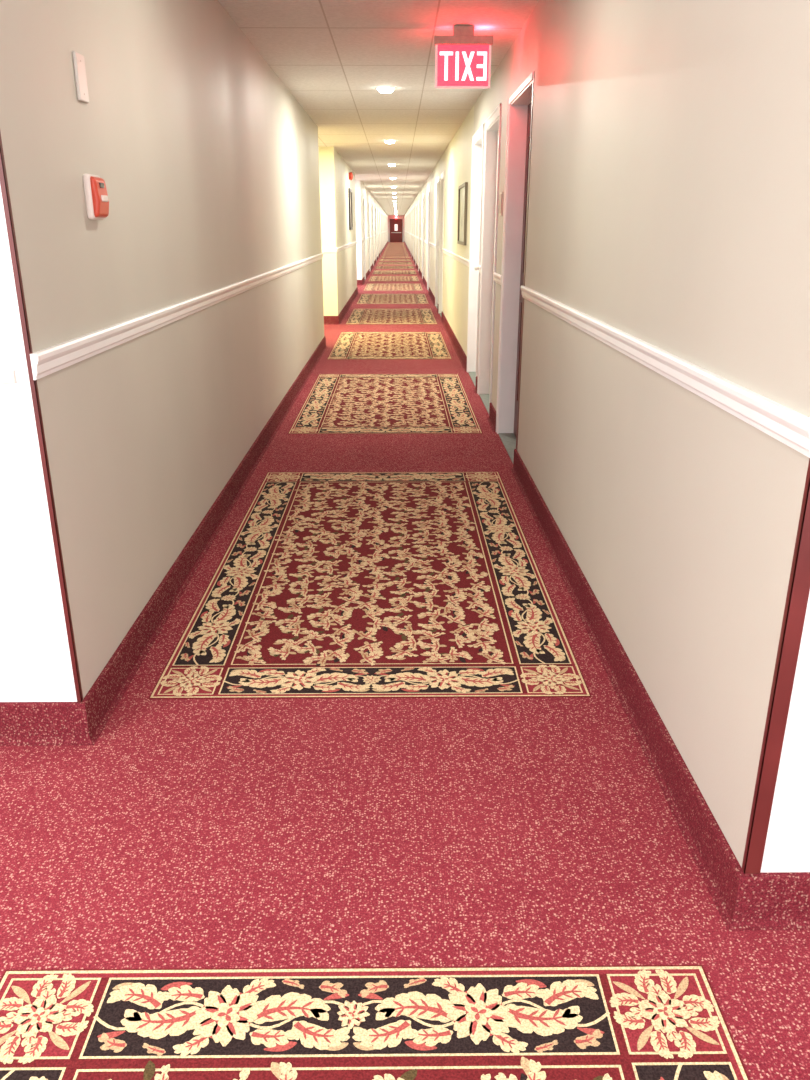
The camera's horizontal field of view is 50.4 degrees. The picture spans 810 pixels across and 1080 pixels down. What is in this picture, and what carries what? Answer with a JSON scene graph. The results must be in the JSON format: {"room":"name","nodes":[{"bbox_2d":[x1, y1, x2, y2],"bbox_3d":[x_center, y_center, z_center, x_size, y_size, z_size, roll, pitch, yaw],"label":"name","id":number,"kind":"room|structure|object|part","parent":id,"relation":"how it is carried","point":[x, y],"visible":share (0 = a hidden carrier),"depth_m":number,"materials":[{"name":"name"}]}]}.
{"room":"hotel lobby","nodes":[
{"label":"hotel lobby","id":0,"kind":"room"},
{"bbox_2d":[0,187,76,701],"bbox_3d":[-2.221,-0.583,2.070,2.595,2.480,0.012,0,20,0],"label":"wall","id":1,"kind":"structure","parent":0,"point":[36,665],"depth_m":2.30,"materials":[{"name":"white paint"}]},
{"bbox_2d":[0,369,16,382],"bbox_3d":[-2.234,-0.402,2.124,2.530,0.033,0.010,0,20,0],"label":"chair rail","id":2,"kind":"object","parent":1,"relation":"attached to","point":[6,375],"visible":1,"depth_m":2.13,"materials":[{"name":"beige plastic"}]},
{"bbox_2d":[0,0,361,698],"bbox_3d":[-2.038,-4.182,11.959,2.045,2.480,21.030,0,20,0],"label":"wall","id":3,"kind":"structure","parent":0,"point":[207,162],"depth_m":3.19,"materials":[{"name":"beige paint"}]},
{"bbox_2d":[0,132,82,701],"bbox_3d":[-0.929,-0.646,2.058,0.012,2.354,0.015,0,20,0],"label":"guard","id":4,"kind":"object","parent":3,"relation":"attached to","point":[3,175],"visible":1,"depth_m":2.18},
{"bbox_2d":[72,51,88,102],"bbox_3d":[-0.924,-1.318,2.452,0.011,0.124,0.075,0,20,0],"label":"wall plate","id":5,"kind":"object","parent":3,"relation":"attached to","point":[78,59],"visible":1,"depth_m":2.44,"materials":[{"name":"beige plastic"}]},
{"bbox_2d":[83,173,108,219],"bbox_3d":[-0.907,-1.013,2.542,0.047,0.125,0.105,0,20,0],"label":"station","id":6,"kind":"object","parent":3,"relation":"attached to","point":[96,196],"visible":1,"depth_m":2.51,"materials":[{"name":"red plastic"}]},
{"bbox_3d":[-0.889,-1.010,2.543,0.011,0.018,0.049,0,20,0],"label":"pull handle","id":7,"kind":"part","parent":6,"relation":"part of","materials":[{"name":"white plastic"}]},
{"bbox_2d":[30,253,323,379],"bbox_3d":[-1.052,-1.926,6.245,0.219,0.064,8.765,0,20,0],"label":"chair rail","id":8,"kind":"object","parent":3,"relation":"attached to","point":[47,361],"visible":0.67,"depth_m":2.91,"materials":[{"name":"white wood"}]},
{"bbox_2d":[0,287,357,745],"bbox_3d":[-2.275,-2.561,10.944,2.605,0.126,18.102,0,20,0],"label":"baseboard","id":9,"kind":"structure","parent":3,"relation":"attached to","point":[82,723],"depth_m":2.94,"materials":[{"name":"carpet"}]},
{"bbox_2d":[322,241,356,252],"bbox_3d":[-1.978,-5.010,14.717,1.913,0.064,9.319,0,20,0],"label":"chair rail","id":10,"kind":"object","parent":3,"relation":"attached to","point":[324,250],"visible":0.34,"depth_m":12.83,"materials":[{"name":"white wood"}]},
{"bbox_2d":[348,188,352,229],"bbox_3d":[-1.045,-6.347,16.517,0.028,0.730,0.800,0,20,0],"label":"framed picture","id":11,"kind":"object","parent":3,"relation":"attached to","point":[349,189],"visible":1,"depth_m":16.52},
{"bbox_2d":[350,192,351,226],"bbox_3d":[-1.053,-6.347,16.517,0.012,0.630,0.700,0,20,0],"label":"print","id":12,"kind":"object","parent":11,"relation":"attached to","point":[350,192],"depth_m":16.63},
{"bbox_2d":[360,181,387,278],"bbox_3d":[-1.498,-19.172,53.143,0.200,2.480,66.988,0,20,0],"label":"wall","id":13,"kind":"structure","parent":0,"point":[363,190],"depth_m":29.39,"materials":[{"name":"white paint"}]},
{"bbox_2d":[363,195,365,278],"bbox_3d":[-1.183,-8.294,23.661,0.142,2.202,1.084,0,20,0],"label":"door","id":14,"kind":"structure","parent":13,"relation":"in","point":[363,195],"depth_m":23.99,"materials":[{"name":"grey paint"}]},
{"bbox_2d":[368,200,370,270],"bbox_3d":[-1.223,-9.867,27.983,0.142,2.202,1.084,0,20,0],"label":"door","id":15,"kind":"structure","parent":13,"relation":"in","point":[368,200],"depth_m":28.29,"materials":[{"name":"beige paint"}]},
{"bbox_2d":[357,243,386,284],"bbox_3d":[-2.330,-18.056,53.519,1.925,0.126,67.030,0,20,0],"label":"baseboard","id":16,"kind":"structure","parent":13,"relation":"attached to","point":[359,282],"depth_m":26.75,"materials":[{"name":"carpet"}]},
{"bbox_2d":[356,230,387,241],"bbox_3d":[-2.336,-19.008,53.178,1.914,0.064,67.019,0,20,0],"label":"chair rail","id":17,"kind":"object","parent":13,"relation":"attached to","point":[367,238],"visible":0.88,"depth_m":25.11,"materials":[{"name":"white wood"}]},
{"bbox_2d":[372,204,373,265],"bbox_3d":[-1.263,-11.440,32.306,0.142,2.202,1.084,0,20,0],"label":"door","id":18,"kind":"structure","parent":13,"relation":"in","point":[372,204],"depth_m":32.75,"materials":[{"name":"grey paint"}]},
{"bbox_2d":[375,206,376,260],"bbox_3d":[-1.303,-13.013,36.628,0.142,2.202,1.084,0,20,0],"label":"door","id":19,"kind":"structure","parent":13,"relation":"in","point":[375,206],"depth_m":36.02,"materials":[{"name":"beige paint"}]},
{"bbox_2d":[381,212,381,250],"bbox_3d":[-1.424,-17.733,49.596,0.142,2.202,1.084,0,20,0],"label":"door","id":20,"kind":"structure","parent":13,"relation":"in","point":[381,212],"depth_m":49.92,"materials":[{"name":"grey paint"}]},
{"bbox_2d":[218,0,538,214],"bbox_3d":[-0.383,-16.068,40.814,7.000,0.120,92.700,0,20,0],"label":"ceiling","id":21,"kind":"structure","parent":0,"point":[331,56],"depth_m":6.16,"materials":[{"name":"tile"}]},
{"bbox_2d":[375,86,395,92],"bbox_3d":[-0.160,-3.720,7.116,0.176,0.036,0.176,0,20,0],"label":"recessed light","id":22,"kind":"object","parent":21,"relation":"in","point":[383,89],"visible":1,"depth_m":7.07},
{"bbox_2d":[383,140,396,143],"bbox_3d":[-0.200,-5.293,11.438,0.176,0.036,0.176,0,20,0],"label":"recessed light","id":23,"kind":"object","parent":21,"relation":"in","point":[386,141],"visible":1,"depth_m":11.39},
{"bbox_2d":[434,25,492,88],"bbox_3d":[0.336,-2.788,4.969,0.335,0.320,0.051,0,20,0],"label":"exit sign","id":24,"kind":"object","parent":21,"relation":"hanging from","point":[462,59],"visible":1,"depth_m":4.97,"materials":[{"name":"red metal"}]},
{"bbox_3d":[0.336,-2.747,4.984,0.297,0.214,0.008,0,20,0],"label":"panel","id":25,"kind":"part","parent":24,"relation":"part of","materials":[{"name":"red plastic"}]},
{"bbox_2d":[388,215,403,241],"bbox_3d":[-0.876,-30.656,84.694,2.030,2.480,0.150,0,20,0],"label":"wall","id":26,"kind":"structure","parent":0,"point":[389,216],"depth_m":84.48,"materials":[{"name":"white paint"}]},
{"bbox_2d":[390,219,401,241],"bbox_3d":[-0.875,-30.455,84.639,1.240,2.140,0.090,0,20,0],"label":"door","id":27,"kind":"structure","parent":26,"relation":"in","point":[395,224],"depth_m":84.62,"materials":[{"name":"red paint"}]},
{"bbox_2d":[0,242,809,1079],"bbox_3d":[-0.383,-13.634,41.700,7.000,0.100,92.700,0,20,0],"label":"floor","id":28,"kind":"structure","parent":0,"point":[524,831],"depth_m":2.11,"materials":[{"name":"carpet"}]},
{"bbox_2d":[148,472,590,698],"bbox_3d":[-0.121,0.043,3.968,1.400,0.005,2.660,0,20,0],"label":"floral rug","id":29,"kind":"object","parent":28,"relation":"on","point":[329,584],"visible":1,"depth_m":3.40,"materials":[{"name":"multicoloured carpet"}]},
{"bbox_2d":[0,965,749,1079],"bbox_3d":[-0.088,1.313,0.478,1.400,0.005,2.660,0,20,0],"label":"floral rug","id":30,"kind":"object","parent":28,"relation":"on","point":[599,1022],"visible":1,"depth_m":1.60,"materials":[{"name":"multicoloured carpet"}]},
{"bbox_2d":[288,374,481,433],"bbox_3d":[-0.153,-1.222,7.445,1.400,0.005,2.660,0,20,0],"label":"floral rug","id":31,"kind":"object","parent":28,"relation":"on","point":[335,403],"visible":1,"depth_m":7.12,"materials":[{"name":"multicoloured carpet"}]},
{"bbox_2d":[327,332,450,359],"bbox_3d":[-0.185,-2.488,10.922,1.400,0.005,2.660,0,20,0],"label":"floral rug","id":32,"kind":"object","parent":28,"relation":"on","point":[349,345],"visible":1,"depth_m":10.70,"materials":[{"name":"multicoloured carpet"}]},
{"bbox_2d":[346,309,436,323],"bbox_3d":[-0.218,-3.753,14.398,1.400,0.005,2.660,0,20,0],"label":"floral rug","id":33,"kind":"object","parent":28,"relation":"on","point":[358,316],"visible":1,"depth_m":14.28,"materials":[{"name":"multicoloured carpet"}]},
{"bbox_2d":[357,294,428,303],"bbox_3d":[-0.250,-5.019,17.875,1.400,0.005,2.660,0,20,0],"label":"floral rug","id":34,"kind":"object","parent":28,"relation":"on","point":[364,298],"visible":1,"depth_m":17.64,"materials":[{"name":"multicoloured carpet"}]},
{"bbox_2d":[364,284,422,290],"bbox_3d":[-0.282,-6.284,21.352,1.400,0.005,2.660,0,20,0],"label":"floral rug","id":35,"kind":"object","parent":28,"relation":"on","point":[369,287],"visible":1,"depth_m":21.12,"materials":[{"name":"multicoloured carpet"}]},
{"bbox_2d":[369,276,418,280],"bbox_3d":[-0.315,-7.550,24.828,1.400,0.005,2.660,0,20,0],"label":"floral rug","id":36,"kind":"object","parent":28,"relation":"on","point":[372,278],"visible":1,"depth_m":24.83,"materials":[{"name":"multicoloured carpet"}]},
{"bbox_2d":[372,270,415,273],"bbox_3d":[-0.347,-8.815,28.305,1.400,0.005,2.660,0,20,0],"label":"floral rug","id":37,"kind":"object","parent":28,"relation":"on","point":[375,271],"visible":1,"depth_m":28.10,"materials":[{"name":"multicoloured carpet"}]},
{"bbox_2d":[375,266,413,268],"bbox_3d":[-0.379,-10.080,31.782,1.400,0.005,2.660,0,20,0],"label":"floral rug","id":38,"kind":"object","parent":28,"relation":"on","point":[377,267],"visible":1,"depth_m":31.55,"materials":[{"name":"multicoloured carpet"}]},
{"bbox_2d":[377,262,412,264],"bbox_3d":[-0.411,-11.346,35.259,1.400,0.005,2.660,0,20,0],"label":"floral rug","id":39,"kind":"object","parent":28,"relation":"on","point":[379,263],"visible":1,"depth_m":35.01,"materials":[{"name":"multicoloured carpet"}]},
{"bbox_2d":[379,259,410,260],"bbox_3d":[-0.444,-12.611,38.735,1.400,0.005,2.660,0,20,0],"label":"floral rug","id":40,"kind":"object","parent":28,"relation":"on","point":[380,259],"visible":0.98,"depth_m":38.17,"materials":[{"name":"multicoloured carpet"}]},
{"bbox_2d":[381,256,409,257],"bbox_3d":[-0.476,-13.877,42.212,1.400,0.005,2.660,0,20,0],"label":"floral rug","id":41,"kind":"object","parent":28,"relation":"on","point":[381,256],"visible":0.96,"depth_m":41.92,"materials":[{"name":"multicoloured carpet"}]},
{"bbox_2d":[382,254,408,255],"bbox_3d":[-0.508,-15.142,45.689,1.400,0.005,2.660,0,20,0],"label":"floral rug","id":42,"kind":"object","parent":28,"relation":"on","point":[383,254],"visible":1,"depth_m":44.85,"materials":[{"name":"multicoloured carpet"}]},
{"bbox_2d":[404,105,473,355],"bbox_3d":[0.393,-16.771,46.546,0.200,2.480,81.060,0,20,0],"label":"wall","id":43,"kind":"structure","parent":0,"point":[456,160],"depth_m":11.29,"materials":[{"name":"beige paint"}]},
{"bbox_2d":[407,214,407,248],"bbox_3d":[0.241,-20.987,58.537,0.142,2.202,1.084,0,20,0],"label":"door","id":44,"kind":"structure","parent":43,"relation":"in","point":[407,214],"depth_m":58.98,"materials":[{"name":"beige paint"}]},
{"bbox_2d":[408,213,408,248],"bbox_3d":[0.281,-19.414,54.214,0.142,2.202,1.084,0,20,0],"label":"door","id":45,"kind":"structure","parent":43,"relation":"in","point":[408,213],"depth_m":53.67,"materials":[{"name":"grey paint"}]},
{"bbox_2d":[409,212,409,249],"bbox_3d":[0.322,-17.841,49.892,0.142,2.202,1.084,0,20,0],"label":"door","id":46,"kind":"structure","parent":43,"relation":"in","point":[409,212],"depth_m":49.35,"materials":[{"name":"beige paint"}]},
{"bbox_2d":[410,211,410,254],"bbox_3d":[0.362,-16.268,45.569,0.142,2.202,1.084,0,20,0],"label":"door","id":47,"kind":"structure","parent":43,"relation":"in","point":[410,211],"depth_m":46.02,"materials":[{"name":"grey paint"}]},
{"bbox_2d":[413,208,413,260],"bbox_3d":[0.442,-13.121,36.925,0.142,2.202,1.084,0,20,0],"label":"door","id":48,"kind":"structure","parent":43,"relation":"in","point":[413,208],"depth_m":37.42,"materials":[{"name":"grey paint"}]},
{"bbox_2d":[415,204,416,264],"bbox_3d":[0.482,-11.548,32.602,0.142,2.202,1.084,0,20,0],"label":"door","id":49,"kind":"structure","parent":43,"relation":"in","point":[416,204],"depth_m":31.95,"materials":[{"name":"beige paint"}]},
{"bbox_2d":[418,200,419,270],"bbox_3d":[0.522,-9.975,28.280,0.142,2.202,1.084,0,20,0],"label":"door","id":50,"kind":"structure","parent":43,"relation":"in","point":[419,200],"depth_m":28.59,"materials":[{"name":"grey paint"}]},
{"bbox_2d":[422,195,423,278],"bbox_3d":[0.562,-8.402,23.957,0.142,2.202,1.084,0,20,0],"label":"door","id":51,"kind":"structure","parent":43,"relation":"in","point":[423,195],"depth_m":24.14,"materials":[{"name":"beige paint"}]},
{"bbox_2d":[427,188,429,290],"bbox_3d":[0.603,-6.828,19.635,0.142,2.202,1.084,0,20,0],"label":"door","id":52,"kind":"structure","parent":43,"relation":"in","point":[428,240],"depth_m":20.00,"materials":[{"name":"grey paint"}]},
{"bbox_2d":[435,176,439,307],"bbox_3d":[0.642,-5.272,15.359,0.142,2.202,1.084,0,20,0],"label":"door","id":53,"kind":"structure","parent":43,"relation":"in","point":[438,178],"depth_m":15.67,"materials":[{"name":"beige paint"}]},
{"bbox_2d":[438,171,443,315],"bbox_3d":[0.655,-4.776,13.997,0.142,2.202,1.084,0,20,0],"label":"door","id":54,"kind":"structure","parent":43,"relation":"in","point":[442,174],"depth_m":14.33,"materials":[{"name":"white paint"}]},
{"bbox_2d":[404,241,495,431],"bbox_3d":[0.290,-15.186,45.633,0.030,0.126,83.858,0,20,0],"label":"baseboard","id":55,"kind":"structure","parent":43,"relation":"attached to","point":[459,351],"depth_m":10.34,"materials":[{"name":"carpet"}]},
{"bbox_2d":[404,230,500,284],"bbox_3d":[0.296,-16.117,45.295,0.019,0.064,83.858,0,20,0],"label":"chair rail","id":56,"kind":"object","parent":43,"relation":"attached to","point":[497,277],"visible":0.92,"depth_m":9.90,"materials":[{"name":"white wood"}]},
{"bbox_2d":[457,182,467,244],"bbox_3d":[0.624,-3.540,9.360,0.028,0.610,1.000,0,20,0],"label":"framed picture","id":57,"kind":"object","parent":43,"relation":"attached to","point":[463,189],"visible":1,"depth_m":9.35,"materials":[{"name":"brown metal"}]},
{"bbox_2d":[459,187,464,241],"bbox_3d":[0.632,-3.540,9.360,0.012,0.550,0.940,0,20,0],"label":"print","id":58,"kind":"object","parent":57,"relation":"attached to","point":[461,189],"depth_m":9.37},
{"bbox_2d":[473,0,809,867],"bbox_3d":[0.780,-1.631,4.950,0.200,2.480,7.476,0,20,0],"label":"wall","id":59,"kind":"structure","parent":0,"point":[669,205],"depth_m":2.23,"materials":[{"name":"beige paint"}]},
{"bbox_2d":[467,124,484,386],"bbox_3d":[0.711,-2.587,7.983,0.142,2.202,1.084,0,20,0],"label":"door","id":60,"kind":"structure","parent":59,"relation":"in","point":[478,137],"depth_m":8.33,"materials":[{"name":"beige paint"}]},
{"bbox_2d":[477,103,501,413],"bbox_3d":[0.722,-2.163,6.818,0.142,2.202,1.084,0,20,0],"label":"door","id":61,"kind":"structure","parent":59,"relation":"in","point":[492,137],"depth_m":7.16,"materials":[{"name":"grey paint"}]},
{"bbox_3d":[0.770,-2.138,6.828,0.045,2.131,0.958,0,20,0],"label":"panel","id":62,"kind":"part","parent":61,"relation":"part of","materials":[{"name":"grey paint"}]},
{"bbox_2d":[499,192,502,215],"bbox_3d":[0.665,-2.322,5.940,0.013,0.150,0.140,0,20,0],"label":"plaque","id":63,"kind":"object","parent":59,"relation":"attached to","point":[501,193],"visible":1,"depth_m":5.90,"materials":[{"name":"beige plastic"}]},
{"bbox_2d":[496,72,532,462],"bbox_3d":[0.746,-1.632,5.405,0.165,2.170,1.022,0,20,0],"label":"door","id":64,"kind":"structure","parent":59,"relation":"in","point":[519,103],"depth_m":5.76,"materials":[{"name":"grey paint"}]},
{"bbox_3d":[0.807,-1.611,5.381,0.045,2.131,0.958,0,20,0],"label":"panel","id":65,"kind":"part","parent":64,"relation":"part of","materials":[{"name":"white paint"}]},
{"bbox_3d":[0.782,-1.636,5.372,0.008,1.700,0.680,0,20,0],"label":"moulding","id":66,"kind":"part","parent":64,"relation":"part of","materials":[{"name":"white paint"}]},
{"bbox_2d":[516,71,534,449],"bbox_3d":[0.679,-1.451,4.906,0.003,2.170,0.041,0,20,0],"label":"door frame","id":67,"kind":"structure","parent":59,"relation":"attached to","point":[534,71],"depth_m":4.83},
{"bbox_2d":[511,449,809,930],"bbox_3d":[2.059,0.131,3.548,2.785,0.126,3.698,0,20,0],"label":"baseboard","id":68,"kind":"structure","parent":59,"relation":"attached to","point":[764,900],"depth_m":2.17,"materials":[{"name":"carpet"}]},
{"bbox_2d":[520,286,809,457],"bbox_3d":[0.687,-0.799,3.210,0.019,0.064,3.672,0,20,0],"label":"chair rail","id":69,"kind":"object","parent":59,"relation":"attached to","point":[790,427],"visible":1,"depth_m":2.01,"materials":[{"name":"white wood"}]},
{"bbox_2d":[761,592,809,871],"bbox_3d":[2.100,-0.355,1.442,2.775,2.480,0.012,0,20,0],"label":"wall","id":70,"kind":"structure","parent":0,"point":[787,845],"depth_m":1.74,"materials":[{"name":"white paint"}]},
{"bbox_2d":[742,458,809,873],"bbox_3d":[0.728,-0.409,1.407,0.033,2.354,0.016,0,20,0],"label":"guard","id":71,"kind":"object","parent":70,"relation":"attached to","point":[798,591],"visible":1,"depth_m":1.66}
]}

